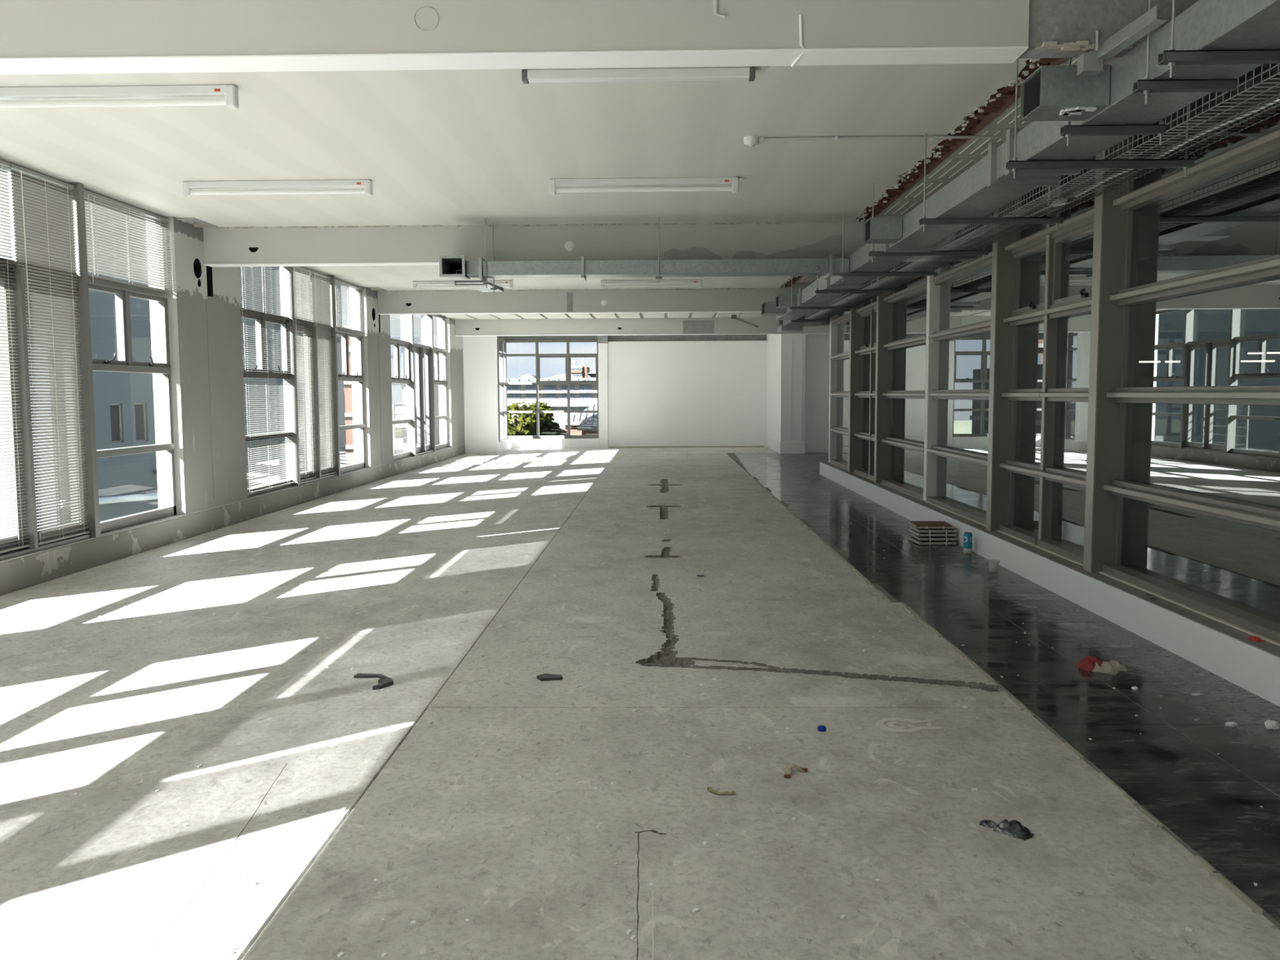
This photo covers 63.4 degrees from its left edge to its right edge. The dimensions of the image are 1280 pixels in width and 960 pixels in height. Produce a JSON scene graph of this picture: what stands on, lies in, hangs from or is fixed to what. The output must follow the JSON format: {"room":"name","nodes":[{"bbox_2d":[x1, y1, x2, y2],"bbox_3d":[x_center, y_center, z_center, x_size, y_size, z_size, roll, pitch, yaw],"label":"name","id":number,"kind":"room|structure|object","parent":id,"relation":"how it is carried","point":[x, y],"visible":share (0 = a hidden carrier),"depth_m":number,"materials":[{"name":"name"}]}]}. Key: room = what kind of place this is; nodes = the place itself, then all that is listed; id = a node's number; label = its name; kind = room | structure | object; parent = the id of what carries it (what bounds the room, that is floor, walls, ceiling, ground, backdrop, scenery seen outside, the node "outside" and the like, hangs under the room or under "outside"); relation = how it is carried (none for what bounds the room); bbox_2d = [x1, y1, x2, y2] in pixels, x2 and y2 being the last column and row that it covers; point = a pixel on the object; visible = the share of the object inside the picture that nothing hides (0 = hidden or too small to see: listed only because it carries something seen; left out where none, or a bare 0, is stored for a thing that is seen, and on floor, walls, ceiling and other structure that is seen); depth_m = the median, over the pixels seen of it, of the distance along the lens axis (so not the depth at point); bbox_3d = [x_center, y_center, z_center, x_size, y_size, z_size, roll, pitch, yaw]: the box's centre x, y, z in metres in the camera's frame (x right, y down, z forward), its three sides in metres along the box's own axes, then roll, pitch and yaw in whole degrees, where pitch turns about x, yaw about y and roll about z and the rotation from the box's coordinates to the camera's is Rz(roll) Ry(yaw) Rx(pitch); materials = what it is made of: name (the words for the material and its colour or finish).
{"room":"empty office floor","nodes":[
{"label":"empty office floor","id":0,"kind":"room"},
{"bbox_2d":[0,216,465,595],"bbox_3d":[-4.445,-0.670,7.309,0.820,3.170,31.306,0,5,1],"label":"wall","id":1,"kind":"structure","parent":0,"point":[204,302],"depth_m":10.04,"materials":[{"name":"paint"}]},
{"bbox_2d":[0,158,176,560],"bbox_3d":[-4.276,-0.854,7.050,0.141,2.738,4.620,0,5,1],"label":"window","id":2,"kind":"structure","parent":1,"relation":"in","point":[122,292],"depth_m":7.85,"materials":[{"name":"metal"}]},
{"bbox_2d":[0,159,30,553],"bbox_3d":[-4.246,-0.808,6.719,0.041,2.602,0.723,0,5,1],"label":"blind","id":3,"kind":"object","parent":2,"relation":"attached to","point":[2,162],"visible":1,"depth_m":6.97,"materials":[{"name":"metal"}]},
{"bbox_2d":[8,163,90,545],"bbox_3d":[-4.231,-0.867,7.472,0.041,2.610,0.743,0,5,1],"label":"blind","id":4,"kind":"object","parent":2,"relation":"attached to","point":[43,215],"visible":1,"depth_m":7.47,"materials":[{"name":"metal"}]},
{"bbox_2d":[84,189,172,293],"bbox_3d":[-4.213,-1.917,8.559,0.041,0.697,1.413,0,5,1],"label":"blind","id":5,"kind":"object","parent":2,"relation":"attached to","point":[89,193],"visible":0.88,"depth_m":8.50,"materials":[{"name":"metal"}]},
{"bbox_2d":[240,266,364,497],"bbox_3d":[-4.155,-1.355,13.078,0.141,2.738,4.640,0,5,1],"label":"window","id":6,"kind":"structure","parent":1,"relation":"in","point":[345,334],"depth_m":13.06,"materials":[{"name":"metal"}]},
{"bbox_2d":[239,266,295,494],"bbox_3d":[-4.150,-1.204,11.535,0.041,2.610,1.508,0,5,1],"label":"blind","id":7,"kind":"object","parent":6,"relation":"attached to","point":[242,277],"visible":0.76,"depth_m":11.53,"materials":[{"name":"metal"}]},
{"bbox_2d":[293,266,317,481],"bbox_3d":[-4.126,-1.304,12.738,0.041,2.610,0.723,0,5,1],"label":"blind","id":8,"kind":"object","parent":6,"relation":"attached to","point":[301,268],"visible":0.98,"depth_m":12.76,"materials":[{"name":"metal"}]},
{"bbox_2d":[310,270,336,476],"bbox_3d":[-4.111,-1.367,13.490,0.041,2.610,0.743,0,5,1],"label":"blind","id":9,"kind":"object","parent":6,"relation":"attached to","point":[321,300],"visible":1,"depth_m":13.51,"materials":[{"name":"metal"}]},
{"bbox_2d":[334,278,364,332],"bbox_3d":[-4.093,-2.418,14.584,0.041,0.697,1.428,0,5,1],"label":"blind","id":10,"kind":"object","parent":6,"relation":"attached to","point":[335,279],"visible":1,"depth_m":14.54,"materials":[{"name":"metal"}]},
{"bbox_2d":[391,403,407,454],"bbox_3d":[-4.367,-0.922,19.140,0.050,0.975,1.480,0,5,1],"label":"rail","id":11,"kind":"object","parent":1,"relation":"attached to","point":[402,404],"visible":0.44,"depth_m":18.45,"materials":[{"name":"metal"}]},
{"bbox_2d":[390,314,448,460],"bbox_3d":[-4.036,-1.851,19.056,0.141,2.738,4.720,0,5,1],"label":"window","id":12,"kind":"structure","parent":1,"relation":"in","point":[421,362],"depth_m":19.06,"materials":[{"name":"metal"}]},
{"bbox_2d":[0,57,1120,319],"bbox_3d":[6.527,-2.548,8.338,21.670,0.465,34.103,0,5,1],"label":"ceiling","id":13,"kind":"structure","parent":0,"point":[437,147],"depth_m":6.65,"materials":[{"name":"paint"}]},
{"bbox_2d":[0,84,239,109],"bbox_3d":[-2.788,-1.979,5.369,1.408,0.112,0.064,0,5,1],"label":"light","id":14,"kind":"object","parent":13,"relation":"attached to","point":[230,92],"visible":1,"depth_m":5.35,"materials":[{"name":"white metal"}]},
{"bbox_2d":[182,179,373,197],"bbox_3d":[-2.701,-2.175,7.730,1.408,0.112,0.064,0,5,1],"label":"light","id":15,"kind":"object","parent":13,"relation":"attached to","point":[188,186],"visible":1,"depth_m":7.71,"materials":[{"name":"white metal"}]},
{"bbox_2d":[413,280,513,288],"bbox_3d":[-2.485,-2.743,14.553,1.408,0.112,0.064,0,5,1],"label":"light","id":16,"kind":"object","parent":13,"relation":"attached to","point":[510,282],"visible":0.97,"depth_m":14.53,"materials":[{"name":"white metal"}]},
{"bbox_2d":[483,217,489,288],"bbox_3d":[-1.401,-2.064,9.436,0.060,0.628,0.024,0,5,1],"label":"rod","id":17,"kind":"object","parent":13,"relation":"hanging from","point":[486,282],"visible":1,"depth_m":9.44,"materials":[{"name":"metal"}]},
{"bbox_2d":[490,223,497,293],"bbox_3d":[-1.376,-2.078,9.721,0.060,0.648,0.024,0,5,1],"label":"rod","id":18,"kind":"object","parent":13,"relation":"hanging from","point":[493,288],"visible":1,"depth_m":9.71,"materials":[{"name":"metal"}]},
{"bbox_2d":[0,0,1198,75],"bbox_3d":[0.202,-1.777,3.859,8.940,0.428,0.177,0,5,1],"label":"ceiling beam","id":19,"kind":"structure","parent":13,"relation":"attached to","point":[37,37],"depth_m":3.81,"materials":[{"name":"paint"}]},
{"bbox_2d":[1076,4,1168,75],"bbox_3d":[1.691,-1.552,3.667,0.092,0.130,0.412,-1,5,-11],"label":"light fixture","id":20,"kind":"object","parent":19,"relation":"attached to","point":[1091,63],"visible":1,"depth_m":3.67,"materials":[{"name":"metal"}]},
{"bbox_2d":[521,66,755,84],"bbox_3d":[-0.008,-2.001,5.123,1.150,0.055,0.060,0,5,1],"label":"light","id":21,"kind":"object","parent":13,"relation":"attached to","point":[724,73],"visible":1,"depth_m":5.10,"materials":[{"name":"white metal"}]},
{"bbox_2d":[454,315,830,336],"bbox_3d":[0.562,-3.279,21.872,8.940,0.419,0.179,0,5,1],"label":"ceiling beam","id":22,"kind":"structure","parent":13,"relation":"attached to","point":[766,325],"depth_m":21.82,"materials":[{"name":"paint"}]},
{"bbox_2d":[548,177,738,195],"bbox_3d":[0.029,-2.187,7.704,1.408,0.112,0.064,0,5,1],"label":"light","id":23,"kind":"object","parent":13,"relation":"attached to","point":[733,181],"visible":1,"depth_m":7.68,"materials":[{"name":"white metal"}]},
{"bbox_2d":[600,280,702,288],"bbox_3d":[0.156,-2.760,14.599,1.428,0.112,0.064,0,5,1],"label":"light","id":24,"kind":"object","parent":13,"relation":"attached to","point":[683,283],"visible":1,"depth_m":14.58,"materials":[{"name":"white metal"}]},
{"bbox_2d":[655,217,662,282],"bbox_3d":[0.171,-2.090,9.403,0.060,0.588,0.024,0,5,1],"label":"rod","id":25,"kind":"object","parent":13,"relation":"hanging from","point":[659,277],"visible":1,"depth_m":9.40,"materials":[{"name":"metal"}]},
{"bbox_2d":[377,283,963,315],"bbox_3d":[0.442,-2.782,15.894,8.940,0.419,0.179,0,5,1],"label":"ceiling beam","id":26,"kind":"structure","parent":13,"relation":"attached to","point":[705,300],"depth_m":15.84,"materials":[{"name":"paint"}]},
{"bbox_2d":[203,215,1153,266],"bbox_3d":[0.322,-2.278,9.836,8.940,0.419,0.179,0,5,1],"label":"ceiling beam","id":27,"kind":"structure","parent":13,"relation":"attached to","point":[380,245],"depth_m":9.79,"materials":[{"name":"paint"}]},
{"bbox_2d":[731,312,758,328],"bbox_3d":[1.742,-2.798,17.196,0.446,0.544,0.080,0,5,1],"label":"strut","id":28,"kind":"object","parent":13,"relation":"attached to","point":[733,317],"visible":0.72,"depth_m":17.20,"materials":[{"name":"metal"}]},
{"bbox_2d":[743,135,764,146],"bbox_3d":[0.712,-2.119,6.494,0.125,0.054,0.100,0,5,1],"label":"smoke detector","id":29,"kind":"object","parent":13,"relation":"attached to","point":[750,140],"visible":1,"depth_m":6.46,"materials":[{"name":"white plastic"}]},
{"bbox_2d":[789,275,859,313],"bbox_3d":[2.304,-2.404,12.922,0.860,0.630,0.038,0,5,1],"label":"hanger","id":30,"kind":"object","parent":13,"relation":"hanging from","point":[856,308],"visible":0.82,"depth_m":12.93,"materials":[{"name":"metal"}]},
{"bbox_2d":[815,266,897,297],"bbox_3d":[2.268,-2.232,10.860,0.850,0.630,0.038,0,5,1],"label":"hanger","id":31,"kind":"object","parent":13,"relation":"hanging from","point":[817,291],"visible":0.8,"depth_m":10.86,"materials":[{"name":"metal"}]},
{"bbox_2d":[764,134,1006,141],"bbox_3d":[1.624,-2.135,6.464,1.700,0.026,0.039,0,5,1],"label":"conduit","id":32,"kind":"object","parent":13,"relation":"attached to","point":[932,137],"visible":0.8,"depth_m":6.45,"materials":[{"name":"paint"}]},
{"bbox_2d":[840,213,937,281],"bbox_3d":[2.231,-2.086,9.277,0.860,0.600,0.038,0,5,1],"label":"hanger","id":33,"kind":"object","parent":13,"relation":"hanging from","point":[933,273],"visible":0.91,"depth_m":9.28,"materials":[{"name":"metal"}]},
{"bbox_2d":[776,0,1279,319],"bbox_3d":[2.022,-1.846,8.036,0.346,0.216,14.796,0,5,1],"label":"duct","id":34,"kind":"object","parent":33,"relation":"on","point":[986,186],"visible":0.7,"depth_m":4.53,"materials":[{"name":"metal"}]},
{"bbox_2d":[466,254,849,280],"bbox_3d":[0.157,-1.950,9.550,3.491,0.190,0.300,0,5,1],"label":"duct","id":35,"kind":"object","parent":34,"relation":"attached to","point":[828,267],"visible":0.96,"depth_m":9.43,"materials":[{"name":"metal"}]},
{"bbox_2d":[439,255,470,279],"bbox_3d":[-1.694,-1.947,9.540,0.230,0.190,0.375,0,5,1],"label":"duct elbow","id":36,"kind":"object","parent":35,"relation":"attached to","point":[451,267],"visible":0.98,"depth_m":9.47,"materials":[{"name":"metal"}]},
{"bbox_2d":[454,280,503,292],"bbox_3d":[-1.526,-1.844,9.870,0.284,0.046,0.717,0,5,6],"label":"light","id":37,"kind":"object","parent":35,"relation":"attached to","point":[477,285],"visible":0.95,"depth_m":9.78,"materials":[{"name":"metal"}]},
{"bbox_2d":[761,302,786,315],"bbox_3d":[1.851,-2.371,14.344,0.296,0.155,0.450,0,5,1],"label":"stub","id":38,"kind":"object","parent":34,"relation":"attached to","point":[768,308],"visible":0.79,"depth_m":14.12,"materials":[{"name":"grey metal"}]},
{"bbox_2d":[775,293,796,308],"bbox_3d":[1.864,-2.285,13.247,0.226,0.145,0.350,0,5,1],"label":"stub","id":39,"kind":"object","parent":34,"relation":"attached to","point":[782,301],"visible":0.87,"depth_m":13.08,"materials":[{"name":"grey metal"}]},
{"bbox_2d":[776,311,830,333],"bbox_3d":[3.527,-2.527,16.541,2.600,0.205,2.280,0,5,1],"label":"duct","id":40,"kind":"object","parent":34,"relation":"attached to","point":[796,326],"visible":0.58,"depth_m":16.23,"materials":[{"name":"metal"}]},
{"bbox_2d":[863,217,902,244],"bbox_3d":[1.748,-1.797,7.464,0.226,0.150,0.240,0,5,1],"label":"stub","id":41,"kind":"object","parent":34,"relation":"attached to","point":[876,229],"visible":1,"depth_m":7.35,"materials":[{"name":"grey metal"}]},
{"bbox_2d":[1019,64,1110,121],"bbox_3d":[1.663,-1.511,4.064,0.261,0.158,0.225,0,5,1],"label":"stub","id":42,"kind":"object","parent":34,"relation":"attached to","point":[1051,92],"visible":0.98,"depth_m":3.96,"materials":[{"name":"paint"}]},
{"bbox_2d":[804,63,1279,319],"bbox_3d":[2.434,-1.799,8.032,0.315,0.072,14.400,0,5,1],"label":"wire tray","id":43,"kind":"object","parent":33,"relation":"on","point":[824,313],"visible":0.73,"depth_m":5.49,"materials":[{"name":"metal"}]},
{"bbox_2d":[1024,98,1279,217],"bbox_3d":[2.387,-1.437,3.848,0.078,0.044,5.601,0,5,1],"label":"cable","id":44,"kind":"object","parent":43,"relation":"in","point":[1277,100],"visible":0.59,"depth_m":4.54,"materials":[{"name":"paint"}]},
{"bbox_2d":[868,182,988,262],"bbox_3d":[2.204,-1.986,7.900,0.900,0.630,0.038,0,5,1],"label":"hanger","id":45,"kind":"object","parent":13,"relation":"hanging from","point":[983,253],"visible":0.91,"depth_m":7.90,"materials":[{"name":"metal"}]},
{"bbox_2d":[919,133,1063,231],"bbox_3d":[2.184,-1.864,6.426,0.880,0.630,0.038,0,5,1],"label":"hanger","id":46,"kind":"object","parent":13,"relation":"hanging from","point":[1057,220],"visible":0.91,"depth_m":6.43,"materials":[{"name":"metal"}]},
{"bbox_2d":[1005,57,1195,178],"bbox_3d":[2.152,-1.731,4.831,0.860,0.630,0.038,0,5,1],"label":"hanger","id":47,"kind":"object","parent":13,"relation":"hanging from","point":[1184,163],"visible":0.88,"depth_m":4.83,"materials":[{"name":"metal"}]},
{"bbox_2d":[1060,57,1165,146],"bbox_3d":[1.925,-1.678,4.198,0.411,0.630,0.038,0,5,1],"label":"hanger","id":48,"kind":"object","parent":13,"relation":"hanging from","point":[1159,129],"visible":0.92,"depth_m":4.20,"materials":[{"name":"metal"}]},
{"bbox_2d":[1133,0,1237,104],"bbox_3d":[1.898,-1.492,3.602,0.340,0.360,0.038,0,5,1],"label":"hanger","id":49,"kind":"object","parent":13,"relation":"hanging from","point":[1146,86],"visible":1,"depth_m":3.60,"materials":[{"name":"metal"}]},
{"bbox_2d":[1157,0,1279,78],"bbox_3d":[1.891,-1.601,3.282,0.460,0.630,0.038,0,5,1],"label":"hanger","id":50,"kind":"object","parent":13,"relation":"hanging from","point":[1171,57],"visible":1,"depth_m":3.29,"materials":[{"name":"metal"}]},
{"bbox_2d":[462,334,767,453],"bbox_3d":[0.460,-2.188,24.102,9.240,2.970,2.710,0,5,1],"label":"wall","id":51,"kind":"structure","parent":0,"point":[655,390],"depth_m":25.03,"materials":[{"name":"paint"}]},
{"bbox_2d":[497,335,599,441],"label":"window","id":52,"kind":"structure","parent":51,"relation":"in","point":[502,355],"depth_m":24.98,"materials":[{"name":"metal"}]},
{"bbox_2d":[0,447,1279,959],"bbox_3d":[0.428,0.726,8.683,9.900,0.312,34.000,0,5,1],"label":"floor","id":53,"kind":"structure","parent":0,"point":[1155,833],"depth_m":3.91,"materials":[{"name":"concrete"}]},
{"bbox_2d":[353,673,389,679],"bbox_3d":[-1.224,0.908,4.779,0.188,0.012,0.067,1,5,20],"label":"plastic","id":54,"kind":"object","parent":53,"relation":"on","point":[358,675],"visible":0.9,"depth_m":4.78,"materials":[{"name":"grey plastic"}]},
{"bbox_2d":[372,677,393,689],"bbox_3d":[-1.151,0.916,4.656,0.075,0.016,0.140,0,5,1],"label":"plastic","id":55,"kind":"object","parent":53,"relation":"on","point":[384,682],"visible":1,"depth_m":4.64,"materials":[{"name":"grey plastic"}]},
{"bbox_2d":[536,673,562,680],"bbox_3d":[-0.417,0.905,4.764,0.116,0.012,0.081,-1,5,-10],"label":"debris","id":56,"kind":"object","parent":53,"relation":"on","point":[545,677],"visible":1,"depth_m":4.74,"materials":[{"name":"plastic"}]},
{"bbox_2d":[2,497,1262,957],"bbox_3d":[-0.541,0.665,7.669,6.405,0.011,10.973,0,5,1],"label":"crumbs","id":57,"kind":"object","parent":53,"relation":"on","point":[413,922],"visible":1,"depth_m":3.81,"materials":[{"name":"paint"}]},
{"bbox_2d":[696,573,703,576],"bbox_3d":[0.429,0.676,7.399,0.046,0.022,0.022,1,5,14],"label":"metal sleeve","id":58,"kind":"object","parent":53,"relation":"on","point":[697,574],"visible":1,"depth_m":7.39,"materials":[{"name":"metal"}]},
{"bbox_2d":[706,786,735,795],"bbox_3d":[0.260,1.017,3.377,0.100,0.008,0.036,2,5,27],"label":"strip","id":59,"kind":"object","parent":53,"relation":"on","point":[709,788],"visible":1,"depth_m":3.37,"materials":[{"name":"beige"}]},
{"bbox_2d":[783,764,808,777],"bbox_3d":[0.523,0.997,3.555,0.110,0.018,0.056,-4,6,-38],"label":"paper scrap","id":60,"kind":"object","parent":53,"relation":"on","point":[787,770],"visible":1,"depth_m":3.56,"materials":[{"name":"beige paper"}]},
{"bbox_2d":[817,724,826,731],"bbox_3d":[0.703,0.960,4.005,0.032,0.016,0.032,0,5,1],"label":"cap","id":61,"kind":"object","parent":53,"relation":"on","point":[820,728],"visible":1,"depth_m":3.99,"materials":[{"name":"blue plastic"}]},
{"bbox_2d":[875,717,943,732],"bbox_3d":[1.049,0.960,4.062,0.253,0.004,0.169,0,5,1],"label":"plaster scab","id":62,"kind":"object","parent":53,"relation":"on","point":[879,723],"visible":1,"depth_m":4.04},
{"bbox_2d":[907,536,956,545],"bbox_3d":[2.523,0.524,8.954,0.321,0.034,0.344,0,5,-2],"label":"flat panel","id":63,"kind":"object","parent":53,"relation":"on","point":[912,538],"visible":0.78,"depth_m":8.80,"materials":[{"name":"beige wood"}]},
{"bbox_2d":[911,533,957,541],"bbox_3d":[2.542,0.489,8.964,0.328,0.032,0.348,0,5,1],"label":"flat panel","id":64,"kind":"object","parent":63,"relation":"on","point":[920,538],"visible":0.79,"depth_m":8.80,"materials":[{"name":"beige wood"}]},
{"bbox_2d":[908,528,956,537],"bbox_3d":[2.533,0.455,8.980,0.331,0.034,0.350,0,5,1],"label":"flat panel","id":65,"kind":"object","parent":64,"relation":"on","point":[919,534],"visible":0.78,"depth_m":8.81,"materials":[{"name":"beige wood"}]},
{"bbox_2d":[909,525,956,533],"bbox_3d":[2.535,0.422,8.964,0.321,0.032,0.344,0,5,1],"label":"flat panel","id":66,"kind":"object","parent":65,"relation":"on","point":[922,531],"visible":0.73,"depth_m":8.81,"materials":[{"name":"beige wood"}]},
{"bbox_2d":[908,520,954,528],"bbox_3d":[2.523,0.390,8.979,0.321,0.029,0.344,0,5,5],"label":"flat panel","id":67,"kind":"object","parent":66,"relation":"on","point":[917,524],"visible":1,"depth_m":8.90,"materials":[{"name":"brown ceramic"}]},
{"bbox_2d":[963,532,972,554],"bbox_3d":[2.638,0.507,8.335,0.069,0.169,0.069,0,5,1],"label":"can","id":68,"kind":"object","parent":53,"relation":"on","point":[967,536],"visible":1,"depth_m":8.31,"materials":[{"name":"metal"}]},
{"bbox_2d":[978,819,1034,840],"bbox_3d":[1.086,1.024,3.080,0.160,0.038,0.061,4,6,42],"label":"plastic bag","id":69,"kind":"object","parent":53,"relation":"on","point":[1014,828],"visible":1,"depth_m":3.05,"materials":[{"name":"black plastic"}]},
{"bbox_2d":[1074,655,1127,675],"bbox_3d":[2.152,0.856,4.834,0.227,0.058,0.165,1,5,20],"label":"rag","id":70,"kind":"object","parent":53,"relation":"on","point":[1090,664],"visible":1,"depth_m":4.81,"materials":[{"name":"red fabric"}]},
{"bbox_2d":[1191,693,1203,695],"bbox_3d":[2.375,0.913,4.415,0.053,0.010,0.018,0,5,1],"label":"lump","id":71,"kind":"object","parent":53,"relation":"on","point":[1193,694],"visible":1,"depth_m":4.41,"materials":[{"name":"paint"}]},
{"bbox_2d":[1225,721,1238,726],"bbox_3d":[2.289,0.944,4.012,0.048,0.016,0.026,0,5,1],"label":"lump","id":72,"kind":"object","parent":53,"relation":"on","point":[1228,723],"visible":1,"depth_m":4.00,"materials":[{"name":"paint"}]},
{"bbox_2d":[1264,720,1279,729],"bbox_3d":[2.431,0.938,3.979,0.057,0.031,0.052,0,5,1],"label":"lump","id":73,"kind":"object","parent":53,"relation":"on","point":[1269,724],"visible":1,"depth_m":3.96,"materials":[{"name":"paint"}]},
{"bbox_2d":[766,311,961,475],"bbox_3d":[4.044,-1.926,20.725,2.140,2.970,8.940,0,5,1],"label":"wall","id":74,"kind":"structure","parent":0,"point":[798,364],"depth_m":22.09,"materials":[{"name":"white paint"}]},
{"bbox_2d":[828,264,927,500],"bbox_3d":[2.965,-1.403,13.338,0.222,2.736,5.951,0,5,1],"label":"window","id":75,"kind":"structure","parent":74,"relation":"in","point":[864,344],"depth_m":13.38,"materials":[{"name":"metal"}]},
{"bbox_2d":[819,461,1279,706],"bbox_3d":[2.804,0.848,4.109,0.365,0.222,24.960,0,5,1],"label":"wall","id":76,"kind":"structure","parent":0,"point":[1224,651],"depth_m":5.77,"materials":[{"name":"paint"}]},
{"bbox_2d":[923,127,1279,646],"bbox_3d":[2.726,-0.408,1.367,0.222,2.736,18.100,0,5,1],"label":"window","id":77,"kind":"structure","parent":76,"relation":"in","point":[1111,394],"depth_m":6.22,"materials":[{"name":"paint"}]},
{"bbox_2d":[1246,635,1264,642],"bbox_3d":[2.694,0.693,4.535,0.036,0.018,0.074,-1,5,-14],"label":"scrap","id":78,"kind":"object","parent":76,"relation":"on","point":[1255,638],"visible":1,"depth_m":4.52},
{"bbox_2d":[897,63,1279,545],"bbox_3d":[10.244,-0.884,9.608,14.300,3.270,36.500,0,5,1],"label":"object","id":79,"kind":"structure","parent":0,"point":[1230,451],"depth_m":19.08,"materials":[{"name":"glass"}]},
{"bbox_2d":[1137,325,1161,362],"bbox_3d":[12.401,-3.326,25.169,0.560,0.938,0.060,0,5,1],"label":"lamp","id":80,"kind":"object","parent":79,"relation":"hanging from","point":[1141,360],"visible":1,"depth_m":25.18,"materials":[{"name":"white"}]},
{"bbox_2d":[1163,327,1182,362],"bbox_3d":[12.951,-3.328,25.158,0.410,0.938,0.060,0,5,1],"label":"lamp","id":81,"kind":"object","parent":79,"relation":"hanging from","point":[1167,360],"visible":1,"depth_m":25.17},
{"bbox_2d":[1246,324,1264,354],"bbox_3d":[15.106,-3.459,25.405,0.410,0.738,0.060,0,5,1],"label":"lamp","id":82,"kind":"object","parent":79,"relation":"hanging from","point":[1262,324],"visible":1,"depth_m":25.40,"materials":[{"name":"white"}]},
{"bbox_2d":[1239,323,1276,361],"bbox_3d":[15.000,-3.334,25.117,0.860,0.938,0.060,0,5,1],"label":"lamp","id":83,"kind":"object","parent":79,"relation":"hanging from","point":[1271,359],"visible":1,"depth_m":25.12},
{"bbox_2d":[1265,328,1279,353],"bbox_3d":[15.796,-3.415,24.894,1.460,0.748,0.060,0,5,1],"label":"lamp","id":84,"kind":"object","parent":79,"relation":"hanging from","point":[1273,351],"visible":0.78,"depth_m":24.90,"materials":[{"name":"white"}]},
{"label":"outside","id":85,"kind":"structure","parent":0,"visible":0},
{"bbox_3d":[3.636,-3.541,180.289,520.000,0.200,480.000,0,5,1],"label":"ground","id":86,"kind":"structure","parent":85,"visible":0},
{"bbox_2d":[0,171,346,537],"bbox_3d":[-20.833,-6.301,44.530,9.280,28.000,12.800,3,6,36],"label":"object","id":87,"kind":"structure","parent":86,"relation":"on","point":[124,402],"depth_m":39.63,"materials":[{"name":"glass"}]},
{"bbox_2d":[342,325,354,465],"bbox_3d":[-31.580,-7.374,113.730,6.700,18.800,3.400,0,5,1],"label":"building","id":88,"kind":"structure","parent":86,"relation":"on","point":[348,394],"depth_m":112.37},
{"bbox_2d":[352,366,439,453],"bbox_3d":[-8.274,1.839,40.614,3.200,12.300,11.700,0,5,1],"label":"building","id":89,"kind":"structure","parent":86,"relation":"on","point":[398,390],"depth_m":36.06,"materials":[{"name":"metal"}]},
{"bbox_2d":[507,431,540,435],"bbox_3d":[-6.606,2.017,56.516,2.444,9.305,3.535,2,5,28],"label":"tree","id":90,"kind":"object","parent":86,"relation":"on","point":[517,433],"visible":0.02,"depth_m":56.41,"materials":[{"name":"green plant"}]},
{"bbox_2d":[507,400,555,435],"bbox_3d":[-10.168,-1.491,90.092,6.092,10.779,6.158,0,5,1],"label":"tree","id":91,"kind":"object","parent":86,"relation":"on","point":[525,420],"visible":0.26,"depth_m":88.62,"materials":[{"name":"green plant"}]},
{"bbox_2d":[527,419,567,435],"bbox_3d":[-5.505,1.288,61.949,2.878,9.847,3.688,-5,7,-45],"label":"tree","id":92,"kind":"object","parent":86,"relation":"on","point":[553,428],"visible":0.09,"depth_m":61.37,"materials":[{"name":"green plant"}]},
{"bbox_2d":[503,373,597,431],"bbox_3d":[-24.425,-15.453,229.239,52.849,15.725,21.600,0,5,1],"label":"office block","id":93,"kind":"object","parent":86,"relation":"on","point":[582,397],"visible":0.23,"depth_m":219.38,"materials":[{"name":"concrete"}]},
{"bbox_2d":[560,403,597,435],"bbox_3d":[-1.813,-0.838,78.723,7.500,11.267,9.060,0,5,1],"label":"brick house","id":94,"kind":"structure","parent":86,"relation":"on","point":[575,420],"depth_m":74.39,"materials":[{"name":"brick"}]},
{"bbox_2d":[571,348,595,377],"bbox_3d":[-16.488,-26.167,305.069,6.818,24.456,12.400,0,5,1],"label":"tower block","id":95,"kind":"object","parent":86,"relation":"on","point":[581,371],"visible":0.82,"depth_m":298.99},
{"bbox_2d":[577,413,597,435],"bbox_3d":[-1.676,0.581,68.299,4.500,10.160,4.060,0,5,1],"label":"building","id":96,"kind":"structure","parent":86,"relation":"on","point":[588,425],"depth_m":66.37,"materials":[{"name":"metal"}]},
{"bbox_2d":[586,370,595,377],"bbox_3d":[-9.771,-19.614,267.040,6.682,17.618,17.000,0,5,1],"label":"gabled hall","id":97,"kind":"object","parent":86,"relation":"on","point":[591,375],"visible":0.16,"depth_m":259.00,"materials":[{"name":"white"}]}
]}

